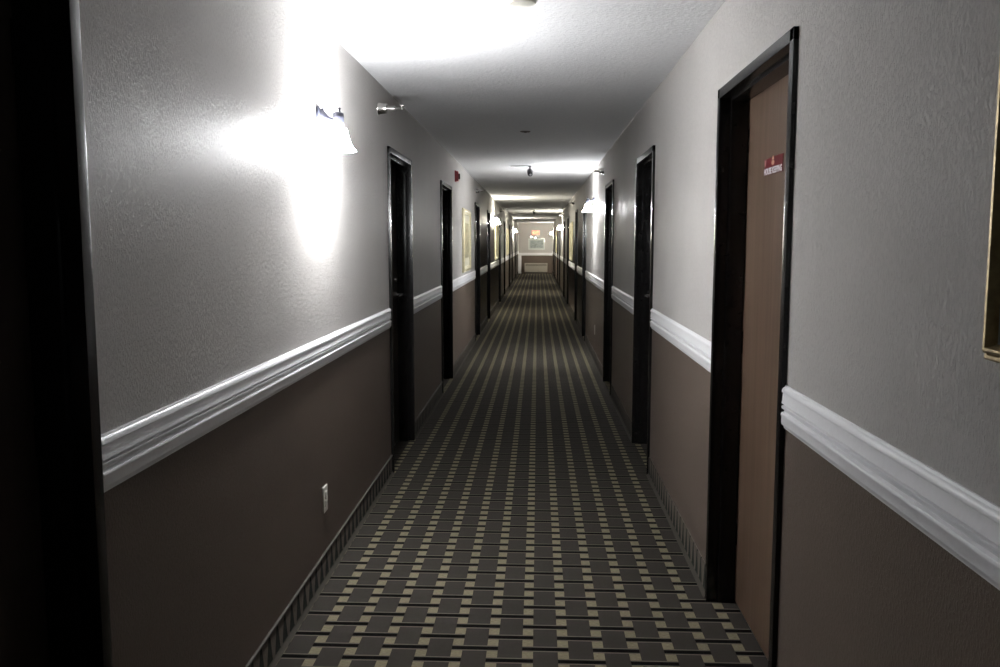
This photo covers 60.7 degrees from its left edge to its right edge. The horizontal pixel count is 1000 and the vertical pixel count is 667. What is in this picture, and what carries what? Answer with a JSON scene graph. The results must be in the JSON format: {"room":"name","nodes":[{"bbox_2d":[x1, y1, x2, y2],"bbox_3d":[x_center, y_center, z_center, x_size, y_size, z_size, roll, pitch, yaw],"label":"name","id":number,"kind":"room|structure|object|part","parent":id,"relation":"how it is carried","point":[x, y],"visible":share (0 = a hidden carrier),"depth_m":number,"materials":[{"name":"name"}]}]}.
{"room":"hotel corridor","nodes":[
{"label":"hotel corridor","id":0,"kind":"room"},
{"bbox_2d":[79,0,517,666],"bbox_3d":[-0.243,-1.685,18.454,0.220,2.440,47.000,0,6,3],"label":"wall","id":1,"kind":"structure","parent":0,"point":[226,242],"depth_m":2.71,"materials":[{"name":"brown paint"}]},
{"bbox_2d":[0,0,112,666],"bbox_3d":[-0.982,0.308,1.335,0.215,2.100,1.002,0,6,3],"label":"door","id":2,"kind":"structure","parent":1,"relation":"in","point":[55,605],"depth_m":1.74,"materials":[{"name":"black metal"}]},
{"bbox_2d":[101,308,391,492],"bbox_3d":[-0.780,0.093,3.644,0.015,0.128,3.640,0,6,3],"label":"trim","id":3,"kind":"structure","parent":1,"relation":"attached to","point":[128,449],"depth_m":2.46,"materials":[{"name":"white paint"}]},
{"bbox_2d":[322,484,327,513],"bbox_3d":[-0.778,0.737,3.807,0.009,0.116,0.072,0,6,3],"label":"wall outlet","id":4,"kind":"object","parent":1,"relation":"attached to","point":[325,488],"visible":1,"depth_m":3.79,"materials":[{"name":"plastic"}]},
{"bbox_2d":[315,105,355,152],"bbox_3d":[-0.700,-0.878,3.652,0.166,0.192,0.147,0,6,3],"label":"wall sconce","id":5,"kind":"object","parent":1,"relation":"attached to","point":[338,141],"visible":1,"depth_m":3.63,"materials":[{"name":"grey metal"}]},
{"bbox_3d":[-0.742,-0.934,3.648,0.076,0.062,0.034,0,6,2],"label":"arm","id":6,"kind":"part","parent":5,"relation":"part of","materials":[{"name":"grey metal"}]},
{"bbox_3d":[-0.691,-0.831,3.656,0.147,0.098,0.147,0,6,2],"label":"lamp shade","id":7,"kind":"part","parent":5,"relation":"part of","materials":[{"name":"white glass"}]},
{"bbox_2d":[245,272,518,666],"bbox_3d":[-0.122,-0.534,18.571,0.020,0.126,47.000,0,6,3],"label":"baseboard","id":8,"kind":"structure","parent":1,"relation":"attached to","point":[270,651],"depth_m":3.88,"materials":[{"name":"carpet"}]},
{"bbox_2d":[377,102,404,114],"bbox_3d":[-0.641,-1.329,5.041,0.158,0.072,0.072,0,6,3],"label":"sprinkler","id":9,"kind":"object","parent":1,"relation":"attached to","point":[382,108],"visible":1,"depth_m":5.03,"materials":[{"name":"silver metal"}]},
{"bbox_2d":[387,146,414,471],"bbox_3d":[-0.778,-0.182,5.939,0.215,2.100,0.970,0,6,3],"label":"door","id":10,"kind":"structure","parent":1,"relation":"in","point":[399,167],"depth_m":6.32,"materials":[{"name":"black wood"}]},
{"bbox_3d":[-0.743,-0.332,6.262,0.059,0.154,0.140,0,6,2],"label":"handle","id":11,"kind":"part","parent":10,"relation":"part of","materials":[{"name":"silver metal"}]},
{"bbox_2d":[380,84,445,149],"bbox_3d":[-0.614,-1.733,7.392,0.004,0.004,4.600,0,6,3],"label":"trim","id":12,"kind":"structure","parent":1,"relation":"attached to","point":[380,84],"depth_m":6.48,"materials":[{"name":"grey paint"}]},
{"bbox_2d":[413,285,441,313],"bbox_3d":[-0.614,-0.306,7.393,0.015,0.128,1.952,0,6,3],"label":"trim","id":13,"kind":"structure","parent":1,"relation":"attached to","point":[425,299],"depth_m":7.24,"materials":[{"name":"white paint"}]},
{"bbox_2d":[440,180,452,393],"bbox_3d":[-0.649,-0.494,8.874,0.215,2.100,1.020,0,6,3],"label":"door","id":14,"kind":"structure","parent":1,"relation":"in","point":[445,189],"depth_m":9.31,"materials":[{"name":"black wood"}]},
{"bbox_2d":[455,170,459,181],"bbox_3d":[-0.484,-1.793,9.736,0.058,0.124,0.110,0,6,3],"label":"fire alarm strobe","id":15,"kind":"object","parent":1,"relation":"attached to","point":[457,175],"visible":1,"depth_m":9.69,"materials":[{"name":"red plastic"}]},
{"bbox_2d":[453,270,475,290],"bbox_3d":[-0.449,-0.703,11.129,0.015,0.128,3.512,0,6,3],"label":"trim","id":16,"kind":"structure","parent":1,"relation":"attached to","point":[458,282],"depth_m":10.76,"materials":[{"name":"white paint"}]},
{"bbox_2d":[462,208,470,272],"bbox_3d":[-0.434,-1.220,11.204,0.035,0.810,1.080,0,6,3],"label":"framed picture","id":17,"kind":"object","parent":1,"relation":"attached to","point":[466,214],"visible":1,"depth_m":11.16},
{"bbox_2d":[465,223,468,257],"bbox_3d":[-0.439,-1.220,11.204,0.003,0.448,0.718,0,6,2],"label":"print","id":18,"kind":"object","parent":17,"relation":"attached to","point":[466,224],"depth_m":11.25},
{"bbox_2d":[475,202,479,339],"bbox_3d":[-0.450,-0.973,13.375,0.215,2.100,1.000,0,6,3],"label":"door","id":19,"kind":"structure","parent":1,"relation":"in","point":[477,206],"depth_m":13.80,"materials":[{"name":"black wood"}]},
{"bbox_2d":[480,265,487,275],"bbox_3d":[-0.283,-1.105,14.903,0.015,0.128,2.072,0,6,3],"label":"trim","id":20,"kind":"structure","parent":1,"relation":"attached to","point":[484,269],"depth_m":14.75,"materials":[{"name":"white paint"}]},
{"bbox_2d":[487,210,489,321],"bbox_3d":[-0.317,-1.294,16.385,0.215,2.100,0.900,0,6,3],"label":"door","id":21,"kind":"structure","parent":1,"relation":"in","point":[488,212],"depth_m":16.73,"materials":[{"name":"black wood"}]},
{"bbox_2d":[490,260,498,269],"bbox_3d":[-0.112,-1.516,18.768,0.015,0.128,3.892,0,6,3],"label":"trim","id":22,"kind":"structure","parent":1,"relation":"attached to","point":[496,263],"depth_m":18.48,"materials":[{"name":"white paint"}]},
{"bbox_2d":[493,215,499,223],"bbox_3d":[-0.066,-2.407,18.017,0.166,0.192,0.147,0,6,3],"label":"wall sconce","id":23,"kind":"object","parent":1,"relation":"attached to","point":[496,217],"visible":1,"depth_m":17.99,"materials":[{"name":"grey metal"}]},
{"bbox_2d":[495,224,498,259],"bbox_3d":[-0.071,-2.093,19.409,0.035,0.810,1.100,0,6,3],"label":"framed picture","id":24,"kind":"object","parent":1,"relation":"attached to","point":[496,225],"visible":0.93,"depth_m":18.93},
{"bbox_2d":[499,218,500,301],"bbox_3d":[-0.106,-1.804,21.178,0.215,2.100,0.950,0,6,3],"label":"door","id":25,"kind":"structure","parent":1,"relation":"in","point":[499,218],"depth_m":21.61,"materials":[{"name":"black wood"}]},
{"bbox_2d":[504,221,504,294],"bbox_3d":[0.028,-2.126,24.208,0.215,2.100,0.950,0,6,3],"label":"door","id":26,"kind":"structure","parent":1,"relation":"in","point":[504,221],"depth_m":24.64,"materials":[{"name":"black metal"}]},
{"bbox_2d":[506,228,508,254],"bbox_3d":[0.242,-2.849,26.512,0.035,0.810,1.500,0,6,3],"label":"framed picture","id":27,"kind":"object","parent":1,"relation":"attached to","point":[507,230],"visible":1,"depth_m":25.80},
{"bbox_2d":[509,224,509,286],"bbox_3d":[0.221,-2.591,28.579,0.215,2.100,0.950,0,6,3],"label":"door","id":28,"kind":"structure","parent":1,"relation":"in","point":[509,224],"depth_m":29.01,"materials":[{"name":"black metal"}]},
{"bbox_2d":[512,226,512,282],"bbox_3d":[0.353,-2.909,31.559,0.215,2.100,0.950,0,6,3],"label":"door","id":29,"kind":"structure","parent":1,"relation":"in","point":[512,226],"depth_m":31.99,"materials":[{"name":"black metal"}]},
{"bbox_2d":[515,232,515,277],"bbox_3d":[0.546,-3.374,35.931,0.215,2.100,0.950,0,6,3],"label":"door","id":30,"kind":"structure","parent":1,"relation":"in","point":[515,232],"depth_m":36.37,"materials":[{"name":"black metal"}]},
{"bbox_2d":[297,0,724,222],"bbox_3d":[0.704,-2.946,18.303,2.114,0.100,47.050,0,6,3],"label":"ceiling","id":31,"kind":"structure","parent":0,"point":[475,75],"depth_m":4.65,"materials":[{"name":"white paint"}]},
{"bbox_2d":[507,0,537,7],"bbox_3d":[0.086,-1.275,3.268,0.136,0.041,0.136,0,6,3],"label":"smoke detector","id":32,"kind":"object","parent":31,"relation":"attached to","point":[515,3],"visible":1,"depth_m":3.25,"materials":[{"name":"plastic"}]},
{"bbox_2d":[527,166,532,175],"bbox_3d":[0.371,-2.004,10.540,0.075,0.131,0.106,0,6,3],"label":"security camera","id":33,"kind":"object","parent":31,"relation":"attached to","point":[529,171],"visible":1,"depth_m":10.52,"materials":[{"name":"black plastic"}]},
{"bbox_2d":[275,273,767,666],"bbox_3d":[0.705,-0.445,18.569,2.114,0.050,47.050,0,6,3],"label":"floor","id":34,"kind":"structure","parent":0,"point":[523,524],"depth_m":4.27,"materials":[{"name":"carpet"}]},
{"bbox_2d":[525,263,546,273],"bbox_3d":[1.759,-3.186,41.723,1.110,0.500,0.275,0,6,3],"label":"wall heater","id":35,"kind":"object","parent":34,"relation":"on","point":[530,268],"visible":1,"depth_m":41.59,"materials":[{"name":"beige metal"}]},
{"bbox_2d":[525,264,546,265],"bbox_3d":[1.754,-3.346,41.578,1.040,0.114,0.020,0,6,2],"label":"grille","id":36,"kind":"object","parent":35,"relation":"attached to","point":[525,264],"depth_m":41.57,"materials":[{"name":"beige metal"}]},
{"bbox_3d":[1.754,-3.143,41.601,1.000,0.220,0.010,0,6,2],"label":"intake panel","id":37,"kind":"part","parent":35,"relation":"part of","materials":[{"name":"beige metal"}]},
{"bbox_2d":[518,223,552,272],"bbox_3d":[1.736,-4.170,41.808,2.114,2.440,0.100,0,6,3],"label":"wall","id":38,"kind":"structure","parent":0,"point":[524,229],"depth_m":41.73,"materials":[{"name":"brown paint"}]},
{"bbox_2d":[518,256,520,272],"bbox_3d":[0.972,-3.386,41.859,0.150,0.870,0.030,0,6,3],"label":"trim","id":39,"kind":"structure","parent":38,"relation":"attached to","point":[519,257],"depth_m":41.85,"materials":[{"name":"white paint"}]},
{"bbox_2d":[518,253,552,255],"bbox_3d":[1.734,-3.880,41.781,1.674,0.128,0.015,0,6,3],"label":"trim","id":40,"kind":"structure","parent":38,"relation":"attached to","point":[519,254],"depth_m":41.78,"materials":[{"name":"white paint"}]},
{"bbox_2d":[532,230,539,234],"bbox_3d":[1.751,-4.918,41.648,0.400,0.250,0.057,0,6,3],"label":"exit sign","id":41,"kind":"object","parent":38,"relation":"attached to","point":[534,232],"visible":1,"depth_m":41.63,"materials":[{"name":"plastic"}]},
{"bbox_2d":[528,238,544,249],"bbox_3d":[1.786,-4.372,41.719,0.800,0.540,0.030,0,6,3],"label":"landscape picture","id":42,"kind":"object","parent":38,"relation":"attached to","point":[538,243],"visible":1,"depth_m":41.72,"materials":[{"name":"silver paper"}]},
{"bbox_2d":[530,241,542,247],"bbox_3d":[1.786,-4.367,41.721,0.600,0.350,0.004,0,6,2],"label":"print","id":43,"kind":"object","parent":42,"relation":"attached to","point":[533,244],"depth_m":41.72},
{"bbox_2d":[552,0,999,666],"bbox_3d":[1.649,-1.677,18.371,0.220,2.440,47.000,0,6,3],"label":"wall","id":44,"kind":"structure","parent":0,"point":[896,105],"depth_m":1.97,"materials":[{"name":"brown paint"}]},
{"bbox_2d":[553,229,553,275],"bbox_3d":[2.512,-3.630,38.333,0.215,2.100,0.950,0,6,3],"label":"door","id":45,"kind":"structure","parent":44,"relation":"in","point":[553,229],"depth_m":38.77,"materials":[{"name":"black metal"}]},
{"bbox_2d":[555,231,556,252],"bbox_3d":[2.162,-3.524,32.849,0.035,0.810,1.200,0,6,3],"label":"framed picture","id":46,"kind":"object","parent":44,"relation":"attached to","point":[556,231],"visible":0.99,"depth_m":32.29},
{"bbox_2d":[557,226,557,284],"bbox_3d":[2.183,-2.837,30.882,0.215,2.100,0.950,0,6,3],"label":"door","id":47,"kind":"structure","parent":44,"relation":"in","point":[557,226],"depth_m":31.29,"materials":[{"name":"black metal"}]},
{"bbox_2d":[559,225,560,287],"bbox_3d":[2.051,-2.520,27.902,0.215,2.100,0.950,0,6,3],"label":"door","id":48,"kind":"structure","parent":44,"relation":"in","point":[560,225],"depth_m":28.34,"materials":[{"name":"black wood"}]},
{"bbox_2d":[563,220,564,296],"bbox_3d":[1.845,-2.023,23.233,0.215,2.100,0.950,0,6,3],"label":"door","id":49,"kind":"structure","parent":44,"relation":"in","point":[564,220],"depth_m":23.60,"materials":[{"name":"black wood"}]},
{"bbox_2d":[567,217,568,303],"bbox_3d":[1.718,-1.716,20.352,0.215,2.100,0.950,0,6,3],"label":"door","id":50,"kind":"structure","parent":44,"relation":"in","point":[567,217],"depth_m":20.69,"materials":[{"name":"black wood"}]},
{"bbox_2d":[569,222,572,260],"bbox_3d":[1.515,-1.965,18.195,0.035,0.810,1.200,0,6,3],"label":"framed picture","id":51,"kind":"object","parent":44,"relation":"attached to","point":[571,223],"visible":1,"depth_m":17.66},
{"bbox_2d":[568,261,574,269],"bbox_3d":[1.521,-1.451,18.149,0.015,0.128,3.492,0,6,3],"label":"trim","id":52,"kind":"structure","parent":44,"relation":"attached to","point":[570,264],"depth_m":18.02,"materials":[{"name":"white paint"}]},
{"bbox_2d":[574,209,577,323],"bbox_3d":[1.526,-1.253,15.996,0.215,2.100,0.820,0,6,3],"label":"door","id":53,"kind":"structure","parent":44,"relation":"in","point":[576,211],"depth_m":16.31,"materials":[{"name":"black wood"}]},
{"bbox_2d":[577,265,581,275],"bbox_3d":[1.365,-1.075,14.623,0.015,0.128,1.952,0,6,3],"label":"trim","id":54,"kind":"structure","parent":44,"relation":"attached to","point":[579,269],"depth_m":14.60,"materials":[{"name":"white paint"}]},
{"bbox_2d":[582,202,586,340],"bbox_3d":[1.405,-0.960,13.244,0.215,2.100,0.800,0,6,3],"label":"door","id":55,"kind":"structure","parent":44,"relation":"in","point":[584,213],"depth_m":13.57,"materials":[{"name":"black wood"}]},
{"bbox_2d":[582,197,595,211],"bbox_3d":[1.126,-1.642,10.828,0.166,0.192,0.147,0,6,3],"label":"wall sconce","id":56,"kind":"object","parent":44,"relation":"attached to","point":[588,208],"visible":1,"depth_m":10.80,"materials":[{"name":"grey metal"}]},
{"bbox_3d":[1.117,-1.595,10.834,0.147,0.098,0.147,0,6,2],"label":"lamp shade","id":57,"kind":"part","parent":56,"relation":"part of","materials":[{"name":"white glass"}]},
{"bbox_2d":[585,271,603,291],"bbox_3d":[1.206,-0.692,11.016,0.015,0.128,3.692,0,6,3],"label":"trim","id":58,"kind":"structure","parent":44,"relation":"attached to","point":[599,283],"depth_m":10.54,"materials":[{"name":"white paint"}]},
{"bbox_2d":[590,168,603,173],"bbox_3d":[1.071,-1.798,9.445,0.158,0.072,0.072,0,6,3],"label":"sprinkler","id":59,"kind":"object","parent":44,"relation":"attached to","point":[601,170],"visible":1,"depth_m":9.42,"materials":[{"name":"silver metal"}]},
{"bbox_2d":[603,179,613,394],"bbox_3d":[1.204,-0.478,8.714,0.215,2.100,0.920,0,6,3],"label":"door","id":60,"kind":"structure","parent":44,"relation":"in","point":[609,188],"depth_m":9.10,"materials":[{"name":"black wood"}]},
{"bbox_2d":[611,286,633,314],"bbox_3d":[1.042,-0.296,7.301,0.015,0.128,1.932,0,6,3],"label":"trim","id":61,"kind":"structure","parent":44,"relation":"attached to","point":[622,298],"depth_m":7.12,"materials":[{"name":"white paint"}]},
{"bbox_2d":[552,271,705,597],"bbox_3d":[1.530,-0.525,18.499,0.020,0.122,47.000,0,6,3],"label":"baseboard","id":62,"kind":"structure","parent":44,"relation":"attached to","point":[688,547],"depth_m":4.71,"materials":[{"name":"carpet"}]},
{"bbox_2d":[631,145,655,473],"bbox_3d":[1.079,-0.175,5.868,0.215,2.100,0.930,0,6,3],"label":"door","id":63,"kind":"structure","parent":44,"relation":"in","point":[645,164],"depth_m":6.26,"materials":[{"name":"black wood"}]},
{"bbox_2d":[650,308,710,372],"bbox_3d":[0.917,0.006,4.462,0.015,0.128,1.907,0,6,3],"label":"trim","id":64,"kind":"structure","parent":44,"relation":"attached to","point":[698,348],"depth_m":4.18,"materials":[{"name":"white paint"}]},
{"bbox_2d":[705,26,798,666],"bbox_3d":[0.952,0.130,2.999,0.215,2.100,1.015,0,6,3],"label":"door","id":65,"kind":"structure","parent":44,"relation":"in","point":[756,109],"depth_m":3.28,"materials":[{"name":"brown wood"}]},
{"bbox_2d":[764,153,783,175],"bbox_3d":[0.962,-0.595,3.005,0.004,0.064,0.236,0,6,3],"label":"door sign","id":66,"kind":"object","parent":65,"relation":"attached to","point":[772,165],"visible":1,"depth_m":3.00,"materials":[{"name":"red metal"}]},
{"bbox_2d":[781,385,999,589],"bbox_3d":[0.666,0.611,-1.225,0.015,0.128,7.496,0,6,3],"label":"trim","id":67,"kind":"structure","parent":44,"relation":"attached to","point":[958,519],"depth_m":1.65,"materials":[{"name":"white paint"}]},
{"bbox_2d":[982,60,999,362],"bbox_3d":[0.747,-0.362,0.719,0.030,0.938,1.190,0,6,3],"label":"framed picture","id":68,"kind":"object","parent":44,"relation":"attached to","point":[990,345],"visible":1,"depth_m":1.32,"materials":[{"name":"gold metal"}]}
]}

